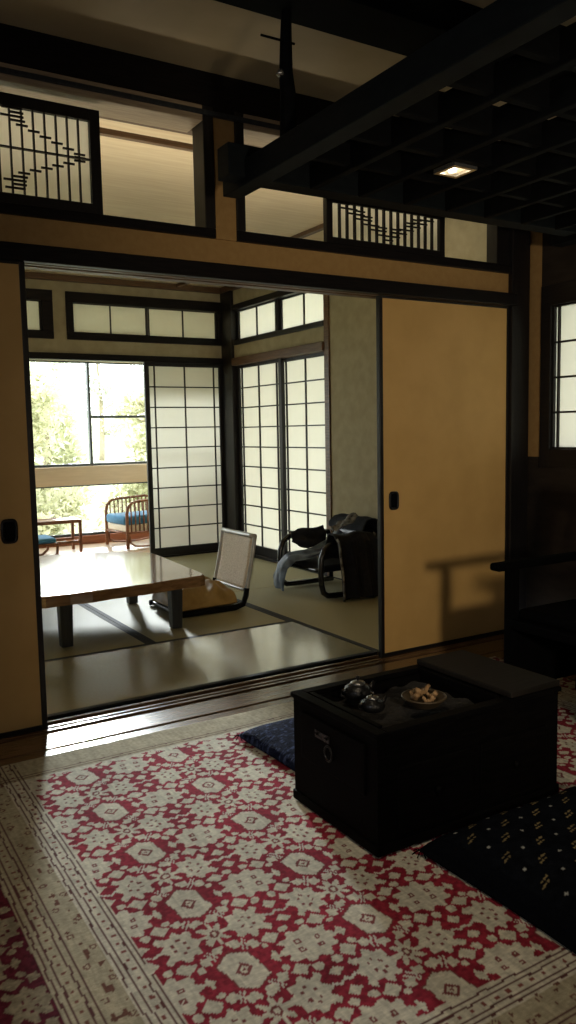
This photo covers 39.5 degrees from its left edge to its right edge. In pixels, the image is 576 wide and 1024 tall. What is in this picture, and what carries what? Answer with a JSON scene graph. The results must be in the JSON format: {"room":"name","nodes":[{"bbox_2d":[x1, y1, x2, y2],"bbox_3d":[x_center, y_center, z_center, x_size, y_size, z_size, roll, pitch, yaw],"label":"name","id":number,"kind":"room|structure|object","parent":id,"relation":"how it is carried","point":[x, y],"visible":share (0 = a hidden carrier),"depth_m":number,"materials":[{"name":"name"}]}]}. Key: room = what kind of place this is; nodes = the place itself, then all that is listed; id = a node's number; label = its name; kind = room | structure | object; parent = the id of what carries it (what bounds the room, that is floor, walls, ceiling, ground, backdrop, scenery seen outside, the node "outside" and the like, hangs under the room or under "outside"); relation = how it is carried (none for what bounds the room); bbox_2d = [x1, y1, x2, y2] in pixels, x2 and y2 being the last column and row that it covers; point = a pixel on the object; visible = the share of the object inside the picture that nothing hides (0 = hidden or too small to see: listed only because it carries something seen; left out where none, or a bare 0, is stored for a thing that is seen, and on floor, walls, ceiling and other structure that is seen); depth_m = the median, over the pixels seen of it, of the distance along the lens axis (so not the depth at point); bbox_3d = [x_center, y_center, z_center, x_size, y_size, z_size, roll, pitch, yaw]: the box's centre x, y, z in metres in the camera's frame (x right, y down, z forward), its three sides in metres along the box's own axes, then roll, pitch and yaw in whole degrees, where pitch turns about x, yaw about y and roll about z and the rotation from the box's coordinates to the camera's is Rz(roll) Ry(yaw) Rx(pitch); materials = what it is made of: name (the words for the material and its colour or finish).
{"room":"traditional dwelling","nodes":[
{"label":"traditional dwelling","id":0,"kind":"room"},
{"bbox_2d":[34,415,146,534],"bbox_3d":[-7.295,-1.379,19.654,26.000,2.542,24.000,-5,7,-31],"label":"ground","id":1,"kind":"structure","parent":0,"point":[112,450],"depth_m":19.23,"materials":[{"name":"white"}]},
{"bbox_2d":[37,512,54,534],"bbox_3d":[-3.150,0.286,9.448,0.867,0.862,0.783,1,6,21],"label":"shrub","id":2,"kind":"object","parent":1,"relation":"on","point":[41,514],"visible":0.02,"depth_m":9.50,"materials":[{"name":"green plant"}]},
{"bbox_2d":[30,368,96,464],"bbox_3d":[-4.994,-2.536,14.877,2.451,4.590,2.290,-1,6,1],"label":"tree","id":3,"kind":"object","parent":1,"relation":"on","point":[69,380],"visible":0.06,"depth_m":15.20,"materials":[{"name":"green plant"}]},
{"bbox_2d":[30,362,103,451],"bbox_3d":[-6.235,-3.524,21.565,3.223,4.081,3.645,-1,6,4],"label":"tree","id":4,"kind":"object","parent":1,"relation":"on","point":[65,366],"visible":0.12,"depth_m":21.48,"materials":[{"name":"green plant"}]},
{"bbox_2d":[30,362,104,535],"bbox_3d":[-3.362,-0.711,10.751,1.595,2.578,1.310,-1,6,-2],"label":"tree","id":5,"kind":"object","parent":1,"relation":"on","point":[42,414],"visible":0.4,"depth_m":10.72,"materials":[{"name":"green plant"}]},
{"bbox_2d":[30,362,105,515],"bbox_3d":[-3.977,-1.126,12.669,1.506,2.964,1.834,4,7,39],"label":"tree","id":6,"kind":"object","parent":1,"relation":"on","point":[70,452],"visible":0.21,"depth_m":12.77,"materials":[{"name":"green plant"}]},
{"bbox_2d":[60,363,140,460],"bbox_3d":[-4.407,-2.912,19.006,1.772,3.442,1.764,2,6,27],"label":"tree","id":7,"kind":"object","parent":1,"relation":"on","point":[102,391],"visible":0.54,"depth_m":19.09,"materials":[{"name":"green plant"}]},
{"bbox_2d":[93,490,136,531],"bbox_3d":[-2.171,0.146,9.999,0.867,0.862,0.783,-5,7,-36],"label":"shrub","id":8,"kind":"object","parent":1,"relation":"on","point":[123,493],"visible":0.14,"depth_m":9.97,"materials":[{"name":"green plant"}]},
{"bbox_2d":[103,378,147,512],"bbox_3d":[-2.091,-0.792,11.978,1.375,2.707,1.675,-4,6,-26],"label":"tree","id":9,"kind":"object","parent":1,"relation":"on","point":[135,403],"visible":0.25,"depth_m":11.69,"materials":[{"name":"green plant"}]},
{"bbox_2d":[120,365,144,428],"bbox_3d":[-3.888,-4.251,24.455,3.384,4.285,3.827,0,6,13],"label":"tree","id":10,"kind":"object","parent":1,"relation":"on","point":[134,367],"visible":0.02,"depth_m":24.11,"materials":[{"name":"green plant"}]},
{"bbox_2d":[39,539,149,555],"bbox_3d":[-2.347,0.491,7.830,4.600,0.115,1.410,-5,7,-31],"label":"floor","id":11,"kind":"structure","parent":0,"point":[113,546],"depth_m":8.29,"materials":[{"name":"wood"}]},
{"bbox_2d":[38,534,58,555],"bbox_3d":[-2.447,0.353,7.492,0.526,0.222,0.365,-5,7,-31],"label":"footstool","id":12,"kind":"object","parent":11,"relation":"on","point":[44,540],"visible":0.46,"depth_m":7.45,"materials":[{"name":"fabric"}]},
{"bbox_2d":[38,534,55,543],"bbox_3d":[-2.455,0.268,7.474,0.500,0.050,0.350,-5,7,-31],"label":"seat cushion","id":13,"kind":"object","parent":12,"relation":"on","point":[43,539],"depth_m":7.43,"materials":[{"name":"blue fabric"}]},
{"bbox_2d":[37,517,82,551],"bbox_3d":[-2.403,0.247,7.968,0.640,0.335,0.300,-5,7,-31],"label":"side table","id":14,"kind":"object","parent":11,"relation":"on","point":[63,520],"visible":0.48,"depth_m":8.00,"materials":[{"name":"wood"}]},
{"bbox_2d":[39,530,148,547],"bbox_3d":[-2.708,0.339,8.407,4.400,0.095,0.130,-5,7,-31],"label":"sill","id":15,"kind":"structure","parent":11,"relation":"on","point":[99,538],"depth_m":8.74,"materials":[{"name":"brown wood"}]},
{"bbox_2d":[36,482,146,537],"bbox_3d":[-1.946,-0.041,8.821,2.580,0.550,0.040,-5,7,-31],"label":"window","id":16,"kind":"structure","parent":15,"relation":"on","point":[98,532],"depth_m":8.66,"materials":[{"name":"brown wood"}]},
{"bbox_2d":[104,494,149,548],"bbox_3d":[-1.542,0.038,8.529,0.661,0.605,0.512,-6,7,-38],"label":"rattan chair","id":17,"kind":"object","parent":11,"relation":"on","point":[131,522],"visible":0.51,"depth_m":8.30,"materials":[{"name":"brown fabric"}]},
{"bbox_2d":[106,510,148,524],"bbox_3d":[-1.577,0.056,8.503,0.570,0.096,0.440,-6,7,-38],"label":"seat cushion","id":18,"kind":"object","parent":17,"relation":"on","point":[142,517],"depth_m":8.29,"materials":[{"name":"blue fabric"}]},
{"bbox_2d":[25,279,221,357],"bbox_3d":[-2.239,-1.695,6.837,3.860,0.660,0.100,-5,7,-31],"label":"wall","id":19,"kind":"structure","parent":0,"point":[60,343],"depth_m":7.16,"materials":[{"name":"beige paint"}]},
{"bbox_2d":[26,300,41,329],"bbox_3d":[-2.736,-1.635,6.515,1.430,0.255,0.030,-5,7,-31],"label":"window","id":20,"kind":"structure","parent":19,"relation":"in","point":[33,306],"depth_m":6.86,"materials":[{"name":"paper"}]},
{"bbox_2d":[26,288,53,338],"bbox_3d":[-2.725,-1.649,6.520,1.595,0.410,0.100,-5,7,-31],"label":"frame","id":21,"kind":"object","parent":19,"relation":"attached to","point":[44,296],"visible":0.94,"depth_m":6.85,"materials":[{"name":"black wood"}]},
{"bbox_2d":[73,303,147,334],"bbox_3d":[-1.598,-1.726,7.202,0.695,0.255,0.030,-5,7,-31],"label":"window","id":22,"kind":"structure","parent":19,"relation":"in","point":[88,318],"depth_m":7.20,"materials":[{"name":"paper"}]},
{"bbox_2d":[29,352,222,363],"bbox_3d":[-2.267,-1.335,6.834,3.760,0.055,0.130,-5,7,-31],"label":"lintel","id":23,"kind":"object","parent":19,"relation":"attached to","point":[32,355],"visible":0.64,"depth_m":7.22,"materials":[{"name":"black wood"}]},
{"bbox_2d":[65,291,221,345],"bbox_3d":[-1.288,-1.764,7.388,1.540,0.410,0.100,-5,7,-31],"label":"frame","id":24,"kind":"object","parent":19,"relation":"attached to","point":[71,297],"visible":0.73,"depth_m":7.29,"materials":[{"name":"black wood"}]},
{"bbox_2d":[147,308,216,338],"bbox_3d":[-0.997,-1.776,7.582,0.700,0.255,0.030,-5,7,-31],"label":"window","id":25,"kind":"structure","parent":19,"relation":"in","point":[160,322],"depth_m":7.58,"materials":[{"name":"paper"}]},
{"bbox_2d":[25,118,323,287],"bbox_3d":[-1.284,-1.907,5.180,4.010,0.060,3.880,-5,7,-31],"label":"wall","id":26,"kind":"structure","parent":0,"point":[143,181],"depth_m":4.64,"materials":[{"name":"beige paint"}]},
{"bbox_2d":[0,118,508,292],"bbox_3d":[-0.931,-0.410,3.232,5.000,2.540,0.150,-5,7,-31],"label":"wall partition","id":27,"kind":"structure","parent":0,"point":[224,249],"depth_m":3.47,"materials":[{"name":"paint"}]},
{"bbox_2d":[0,259,47,738],"bbox_3d":[-1.387,-0.006,2.882,0.945,1.825,0.032,-5,7,-31],"label":"door","id":28,"kind":"structure","parent":27,"relation":"in","point":[23,700],"depth_m":3.09,"materials":[{"name":"beige paper"}]},
{"bbox_2d":[0,66,279,129],"bbox_3d":[-0.853,-1.642,3.075,5.140,0.020,0.030,-5,7,-31],"label":"trim","id":29,"kind":"structure","parent":27,"relation":"attached to","point":[218,115],"depth_m":3.20,"materials":[{"name":"black wood"}]},
{"bbox_2d":[0,62,297,146],"bbox_3d":[-0.341,-1.689,3.472,3.570,0.065,0.160,-5,7,-31],"label":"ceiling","id":30,"kind":"structure","parent":27,"relation":"attached to","point":[109,106],"depth_m":3.22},
{"bbox_2d":[192,105,245,230],"bbox_3d":[-0.300,-1.473,3.487,0.196,0.500,0.110,-5,7,-31],"label":"post","id":31,"kind":"object","parent":27,"relation":"attached to","point":[202,133],"visible":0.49,"depth_m":3.42,"materials":[{"name":"black wood"}]},
{"bbox_2d":[0,23,498,141],"bbox_3d":[-0.895,-1.738,3.132,5.140,0.160,0.155,-5,7,-31],"label":"beam","id":32,"kind":"structure","parent":27,"relation":"attached to","point":[19,46],"depth_m":3.23,"materials":[{"name":"black wood"}]},
{"bbox_2d":[0,633,503,759],"bbox_3d":[-0.812,0.909,3.258,5.050,0.106,0.350,-5,7,-31],"label":"sill","id":33,"kind":"structure","parent":27,"relation":"attached to","point":[75,729],"depth_m":3.49,"materials":[{"name":"brown wood"}]},
{"bbox_2d":[0,92,510,273],"bbox_3d":[-0.330,-1.408,3.492,3.570,0.450,0.140,-5,7,-31],"label":"window","id":34,"kind":"structure","parent":27,"relation":"in","point":[50,152],"depth_m":3.14,"materials":[{"name":"wood"}]},
{"bbox_2d":[323,198,444,256],"bbox_3d":[0.488,-1.497,3.966,0.740,0.398,0.030,-5,7,-31],"label":"transom panel","id":35,"kind":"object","parent":34,"relation":"on","point":[344,222],"depth_m":3.96,"materials":[{"name":"wood"}]},
{"bbox_2d":[0,241,517,305],"bbox_3d":[-0.892,-0.987,3.092,5.000,0.065,0.040,-5,7,-31],"label":"lintel","id":36,"kind":"object","parent":27,"relation":"attached to","point":[28,253],"visible":1,"depth_m":3.47,"materials":[{"name":"black wood"}]},
{"bbox_2d":[25,263,499,305],"bbox_3d":[-0.942,-0.998,3.172,5.000,0.058,0.150,-5,7,-31],"label":"lintel","id":37,"kind":"object","parent":27,"relation":"attached to","point":[32,266],"visible":0.06,"depth_m":3.52,"materials":[{"name":"brown wood"}]},
{"bbox_2d":[376,295,508,657],"bbox_3d":[0.844,-0.189,4.264,0.905,1.825,0.032,-5,7,-31],"label":"door","id":38,"kind":"structure","parent":27,"relation":"in","point":[442,367],"depth_m":4.23,"materials":[{"name":"beige paper"}]},
{"bbox_2d":[487,224,508,264],"bbox_3d":[1.152,-1.560,4.372,0.110,0.430,0.080,-5,7,-31],"label":"post","id":39,"kind":"object","parent":27,"relation":"attached to","point":[497,236],"visible":0.26,"depth_m":4.35,"materials":[{"name":"black wood"}]},
{"bbox_2d":[0,0,575,140],"bbox_3d":[0.484,-1.664,1.052,5.540,0.060,5.140,-5,7,-31],"label":"ceiling","id":40,"kind":"structure","parent":0,"point":[211,36],"depth_m":3.08,"materials":[{"name":"beige paint"}]},
{"bbox_2d":[214,0,570,78],"bbox_3d":[-0.421,-1.688,2.354,5.140,0.120,0.220,-5,7,-31],"label":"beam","id":41,"kind":"structure","parent":40,"relation":"attached to","point":[402,27],"depth_m":2.76,"materials":[{"name":"black wood"}]},
{"bbox_2d":[217,0,575,246],"bbox_3d":[1.129,-1.438,2.618,2.055,0.501,2.160,-5,7,-31],"label":"lattice","id":42,"kind":"object","parent":41,"relation":"hanging from","point":[353,150],"visible":1,"depth_m":2.63,"materials":[{"name":"wood"}]},
{"bbox_2d":[434,161,476,177],"bbox_3d":[0.606,-1.241,2.904,0.110,0.018,0.110,-5,7,-31],"label":"spotlight","id":43,"kind":"object","parent":42,"relation":"attached to","point":[453,169],"visible":0.99,"depth_m":2.90,"materials":[{"name":"metal"}]},
{"bbox_2d":[0,650,575,765],"bbox_3d":[0.625,1.105,1.186,5.540,0.120,4.800,-5,7,-31],"label":"floor","id":44,"kind":"structure","parent":0,"point":[500,654],"depth_m":3.19,"materials":[{"name":"wood"}]},
{"bbox_2d":[0,656,575,1023],"bbox_3d":[0.243,0.928,2.338,3.200,0.013,2.145,-5,7,-31],"label":"rug","id":45,"kind":"object","parent":44,"relation":"on","point":[178,875],"visible":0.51,"depth_m":1.95,"materials":[{"name":"fabric"}]},
{"bbox_2d":[233,718,294,770],"bbox_3d":[0.181,0.828,2.970,0.600,0.056,0.543,-5,7,-33],"label":"floor cushion","id":46,"kind":"object","parent":45,"relation":"on","point":[276,739],"visible":0.16,"depth_m":2.92,"materials":[{"name":"blue fabric"}]},
{"bbox_2d":[290,650,561,857],"bbox_3d":[0.433,0.715,2.510,0.735,0.365,0.455,-5,7,-31],"label":"chest","id":47,"kind":"object","parent":45,"relation":"on","point":[400,776],"visible":0.9,"depth_m":2.35,"materials":[{"name":"grey wood"}]},
{"bbox_2d":[340,675,374,701],"bbox_3d":[0.218,0.548,2.504,0.106,0.076,0.093,0,6,10],"label":"teapot","id":48,"kind":"object","parent":47,"relation":"on","point":[357,690],"visible":0.99,"depth_m":2.48,"materials":[{"name":"metal"}]},
{"bbox_2d":[357,691,387,713],"bbox_3d":[0.252,0.565,2.391,0.087,0.063,0.077,0,6,10],"label":"teapot","id":49,"kind":"object","parent":47,"relation":"on","point":[372,704],"visible":1,"depth_m":2.37,"materials":[{"name":"metal"}]},
{"bbox_2d":[401,688,446,709],"bbox_3d":[0.414,0.574,2.444,0.139,0.031,0.139,-5,7,-31],"label":"dish","id":50,"kind":"object","parent":47,"relation":"on","point":[441,697],"visible":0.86,"depth_m":2.42,"materials":[{"name":"gold metal"}]},
{"bbox_2d":[409,690,419,699],"bbox_3d":[0.384,0.558,2.433,0.019,0.029,0.047,-3,6,-21],"label":"chip","id":51,"kind":"object","parent":50,"relation":"on","point":[413,696],"visible":1,"depth_m":2.42,"materials":[{"name":"beige food"}]},
{"bbox_2d":[413,684,430,695],"bbox_3d":[0.411,0.543,2.443,0.021,0.032,0.075,4,8,41],"label":"chip","id":52,"kind":"object","parent":50,"relation":"on","point":[416,690],"visible":0.99,"depth_m":2.43,"materials":[{"name":"beige food"}]},
{"bbox_2d":[422,695,435,701],"bbox_3d":[0.424,0.566,2.417,0.042,0.029,0.019,-1,6,5],"label":"chip","id":53,"kind":"object","parent":50,"relation":"on","point":[432,698],"visible":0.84,"depth_m":2.41,"materials":[{"name":"beige food"}]},
{"bbox_2d":[426,690,438,697],"bbox_3d":[0.439,0.558,2.455,0.047,0.029,0.019,4,8,40],"label":"chip","id":54,"kind":"object","parent":50,"relation":"on","point":[435,693],"visible":0.77,"depth_m":2.45,"materials":[{"name":"beige food"}]},
{"bbox_2d":[412,786,575,953],"bbox_3d":[0.825,0.889,2.077,0.740,0.091,0.703,-5,7,-31],"label":"floor cushion","id":55,"kind":"object","parent":45,"relation":"on","point":[523,858],"visible":1,"depth_m":2.03,"materials":[{"name":"fabric"}]},
{"bbox_2d":[490,551,575,688],"bbox_3d":[1.217,0.378,3.164,0.651,0.875,0.520,-5,7,-31],"label":"armchair","id":56,"kind":"object","parent":45,"relation":"on","point":[541,639],"visible":0.77,"depth_m":3.24,"materials":[{"name":"black wood"}]},
{"bbox_2d":[233,218,486,578],"bbox_3d":[0.456,-0.712,6.209,0.100,2.590,3.520,-5,7,-31],"label":"wall","id":57,"kind":"structure","parent":0,"point":[353,379],"depth_m":6.04,"materials":[{"name":"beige paint"}]},
{"bbox_2d":[25,116,262,293],"bbox_3d":[-1.281,-1.850,5.163,3.790,0.050,3.720,-5,7,-31],"label":"crown molding","id":58,"kind":"structure","parent":57,"relation":"attached to","point":[28,275],"depth_m":7.08,"materials":[{"name":"brown wood"}]},
{"bbox_2d":[100,127,322,286],"bbox_3d":[-1.281,-1.861,5.162,3.790,0.028,3.600,-5,7,-31],"label":"trim","id":59,"kind":"structure","parent":57,"relation":"attached to","point":[106,132],"depth_m":3.74,"materials":[{"name":"brown wood"}]},
{"bbox_2d":[220,291,239,533],"bbox_3d":[-0.548,-0.835,7.806,0.110,2.550,0.280,-5,7,-31],"label":"post","id":60,"kind":"object","parent":57,"relation":"attached to","point":[229,382],"visible":0.42,"depth_m":7.71,"materials":[{"name":"black wood"}]},
{"bbox_2d":[231,341,323,365],"bbox_3d":[-0.081,-1.368,6.982,0.130,0.070,1.545,-5,7,-31],"label":"lintel","id":61,"kind":"object","parent":57,"relation":"attached to","point":[317,347],"visible":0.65,"depth_m":6.83,"materials":[{"name":"brown wood"}]},
{"bbox_2d":[232,291,323,345],"bbox_3d":[-0.077,-1.709,6.946,0.115,0.375,1.560,-5,7,-31],"label":"window","id":62,"kind":"structure","parent":57,"relation":"in","point":[301,308],"depth_m":6.77,"materials":[{"name":"paper"}]},
{"bbox_2d":[236,299,279,339],"bbox_3d":[-0.280,-1.733,7.272,0.030,0.275,0.770,-5,7,-31],"label":"window","id":63,"kind":"structure","parent":62,"relation":"on","point":[262,318],"depth_m":7.26,"materials":[{"name":"paper"}]},
{"bbox_2d":[323,295,331,575],"bbox_3d":[0.357,-0.726,6.359,0.112,2.490,0.070,-5,7,-31],"label":"post","id":64,"kind":"object","parent":57,"relation":"attached to","point":[326,316],"visible":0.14,"depth_m":6.32,"materials":[{"name":"brown wood"}]},
{"bbox_2d":[526,231,575,607],"bbox_3d":[2.645,-0.478,2.537,0.120,2.680,5.040,-5,7,-31],"label":"wall","id":65,"kind":"structure","parent":0,"point":[551,494],"depth_m":4.45,"materials":[{"name":"brown paint"}]},
{"bbox_2d":[507,228,529,611],"bbox_3d":[1.248,-0.653,4.530,0.137,2.680,0.170,-5,7,-31],"label":"pillar","id":66,"kind":"structure","parent":65,"relation":"attached to","point":[519,240],"depth_m":4.45,"materials":[{"name":"black wood"}]},
{"bbox_2d":[539,280,575,468],"bbox_3d":[1.739,-0.702,3.976,0.112,0.990,1.145,-5,7,-31],"label":"frame","id":67,"kind":"object","parent":65,"relation":"attached to","point":[563,292],"visible":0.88,"depth_m":4.38,"materials":[{"name":"black wood"}]},
{"bbox_2d":[551,301,575,448],"bbox_3d":[1.718,-0.698,3.966,0.030,0.775,1.010,-5,7,-31],"label":"window","id":68,"kind":"structure","parent":65,"relation":"in","point":[563,419],"depth_m":4.34,"materials":[{"name":"paper"}]},
{"bbox_3d":[-1.237,0.735,5.433,3.990,0.070,3.860,-5,7,-31],"label":"floor","id":69,"kind":"structure","parent":0,"visible":0},
{"bbox_2d":[42,604,148,659],"bbox_3d":[-1.643,0.720,5.055,0.906,0.052,1.856,-5,7,-31],"label":"mat","id":70,"kind":"object","parent":69,"relation":"on","point":[92,631],"visible":0.33,"depth_m":4.70,"materials":[{"name":"wicker"}]},
{"bbox_2d":[39,552,204,647],"bbox_3d":[-1.277,0.519,5.078,1.185,0.327,1.510,-5,7,-31],"label":"table","id":71,"kind":"object","parent":70,"relation":"on","point":[67,580],"visible":0.74,"depth_m":4.74,"materials":[{"name":"brown wood"}]},
{"bbox_2d":[84,594,288,642],"bbox_3d":[-0.861,0.658,5.527,0.916,0.052,1.856,-5,7,-31],"label":"mat","id":72,"kind":"object","parent":69,"relation":"on","point":[150,623],"visible":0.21,"depth_m":5.04,"materials":[{"name":"wicker"}]},
{"bbox_2d":[149,527,256,617],"bbox_3d":[-0.574,0.392,5.391,0.586,0.493,0.508,-5,7,-31],"label":"chair","id":73,"kind":"object","parent":72,"relation":"on","point":[236,552],"visible":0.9,"depth_m":5.43,"materials":[{"name":"fabric"}]},
{"bbox_2d":[152,576,237,610],"bbox_3d":[-0.631,0.520,5.361,0.420,0.167,0.440,-5,7,-34],"label":"seat cushion","id":74,"kind":"object","parent":73,"relation":"on","point":[213,593],"visible":0.63,"depth_m":5.23,"materials":[{"name":"fabric"}]},
{"bbox_2d":[161,550,217,557],"bbox_3d":[-2.234,0.551,7.029,3.760,0.112,0.120,-5,7,-31],"label":"threshold","id":75,"kind":"object","parent":69,"relation":"on","point":[214,550],"depth_m":7.74,"materials":[{"name":"black wood"}]},
{"bbox_2d":[143,362,225,555],"bbox_3d":[-0.969,-0.506,7.684,0.810,1.813,0.030,-5,7,-31],"label":"door","id":76,"kind":"structure","parent":75,"relation":"on","point":[183,402],"depth_m":7.67,"materials":[{"name":"paper"}]},
{"bbox_2d":[45,620,375,720],"bbox_3d":[-0.540,0.793,4.131,1.826,0.052,0.866,-5,7,-31],"label":"mat","id":77,"kind":"object","parent":69,"relation":"on","point":[106,679],"visible":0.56,"depth_m":4.07,"materials":[{"name":"wicker"}]},
{"bbox_2d":[165,552,336,591],"bbox_3d":[-0.538,0.513,6.893,1.056,0.052,1.846,-5,7,-31],"label":"mat","id":78,"kind":"object","parent":69,"relation":"on","point":[263,570],"visible":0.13,"depth_m":6.83,"materials":[{"name":"wicker"}]},
{"bbox_2d":[254,554,326,574],"bbox_3d":[-0.038,0.466,7.173,0.110,0.070,1.545,-5,7,-31],"label":"threshold","id":79,"kind":"object","parent":69,"relation":"on","point":[256,555],"visible":0.09,"depth_m":7.33,"materials":[{"name":"black wood"}]},
{"bbox_2d":[236,358,286,558],"bbox_3d":[-0.249,-0.477,7.368,0.030,1.775,0.830,-5,7,-31],"label":"door","id":80,"kind":"structure","parent":79,"relation":"on","point":[260,385],"depth_m":7.34,"materials":[{"name":"paper"}]},
{"bbox_2d":[284,352,326,552],"bbox_3d":[0.163,-0.423,6.761,0.030,1.775,0.800,-5,7,-31],"label":"door","id":81,"kind":"structure","parent":79,"relation":"on","point":[304,395],"depth_m":6.78,"materials":[{"name":"paper"}]},
{"bbox_2d":[235,578,378,654],"bbox_3d":[0.431,0.656,5.306,1.056,0.052,1.876,-5,7,-31],"label":"mat","id":82,"kind":"object","parent":69,"relation":"on","point":[355,620],"visible":0.3,"depth_m":5.26,"materials":[{"name":"wicker"}]},
{"bbox_2d":[277,524,377,598],"bbox_3d":[0.302,0.331,5.862,0.556,0.476,0.594,-5,7,-31],"label":"armchair","id":83,"kind":"object","parent":82,"relation":"on","point":[317,564],"visible":0.41,"depth_m":5.73,"materials":[{"name":"black wood"}]},
{"bbox_2d":[290,525,325,547],"bbox_3d":[0.154,0.189,6.018,0.306,0.158,0.068,-5,7,-31],"label":"cushion","id":84,"kind":"object","parent":83,"relation":"hanging from","point":[303,537],"visible":0.92,"depth_m":6.01,"materials":[{"name":"black fabric"}]},
{"bbox_2d":[273,530,344,590],"bbox_3d":[0.158,0.342,5.843,0.512,0.418,0.277,-2,6,-7],"label":"jacket","id":85,"kind":"object","parent":83,"relation":"on","point":[290,558],"visible":0.81,"depth_m":5.81,"materials":[{"name":"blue fabric"}]},
{"bbox_2d":[330,512,357,531],"bbox_3d":[0.404,0.071,5.754,0.189,0.132,0.169,-3,6,-19],"label":"scarf","id":86,"kind":"object","parent":85,"relation":"on","point":[351,517],"visible":1,"depth_m":5.73,"materials":[{"name":"grey fabric"}]},
{"bbox_2d":[324,531,377,601],"bbox_3d":[0.473,0.364,5.592,0.409,0.450,0.272,-5,7,-31],"label":"coat","id":87,"kind":"object","parent":83,"relation":"hanging from","point":[357,551],"visible":0.95,"depth_m":5.54,"materials":[{"name":"black fabric"}]},
{"bbox_2d":[328,513,377,538],"bbox_3d":[0.493,0.171,5.982,0.165,0.296,0.504,-5,7,-31],"label":"coat","id":88,"kind":"object","parent":83,"relation":"on","point":[360,522],"visible":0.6,"depth_m":5.87,"materials":[{"name":"black fabric"}]},
{"bbox_3d":[-0.693,-0.853,8.656,0.740,2.520,1.420,-5,7,-31],"label":"wall","id":89,"kind":"structure","parent":0,"visible":0},
{"bbox_2d":[35,464,146,486],"bbox_3d":[-2.713,-0.354,8.324,4.400,0.200,0.120,-5,7,-31],"label":"board","id":90,"kind":"object","parent":89,"relation":"attached to","point":[125,473],"depth_m":8.61,"materials":[{"name":"beige wood"}]},
{"bbox_2d":[29,360,127,467],"bbox_3d":[-2.734,-1.031,8.269,4.400,1.160,0.130,-5,7,-31],"label":"window","id":91,"kind":"structure","parent":90,"relation":"on","point":[87,363],"depth_m":8.57,"materials":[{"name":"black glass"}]},
{"bbox_2d":[85,362,146,465],"bbox_3d":[-1.517,-1.105,9.017,1.500,1.110,0.040,-5,7,-31],"label":"window","id":92,"kind":"structure","parent":90,"relation":"on","point":[111,416],"depth_m":8.78,"materials":[{"name":"black metal"}]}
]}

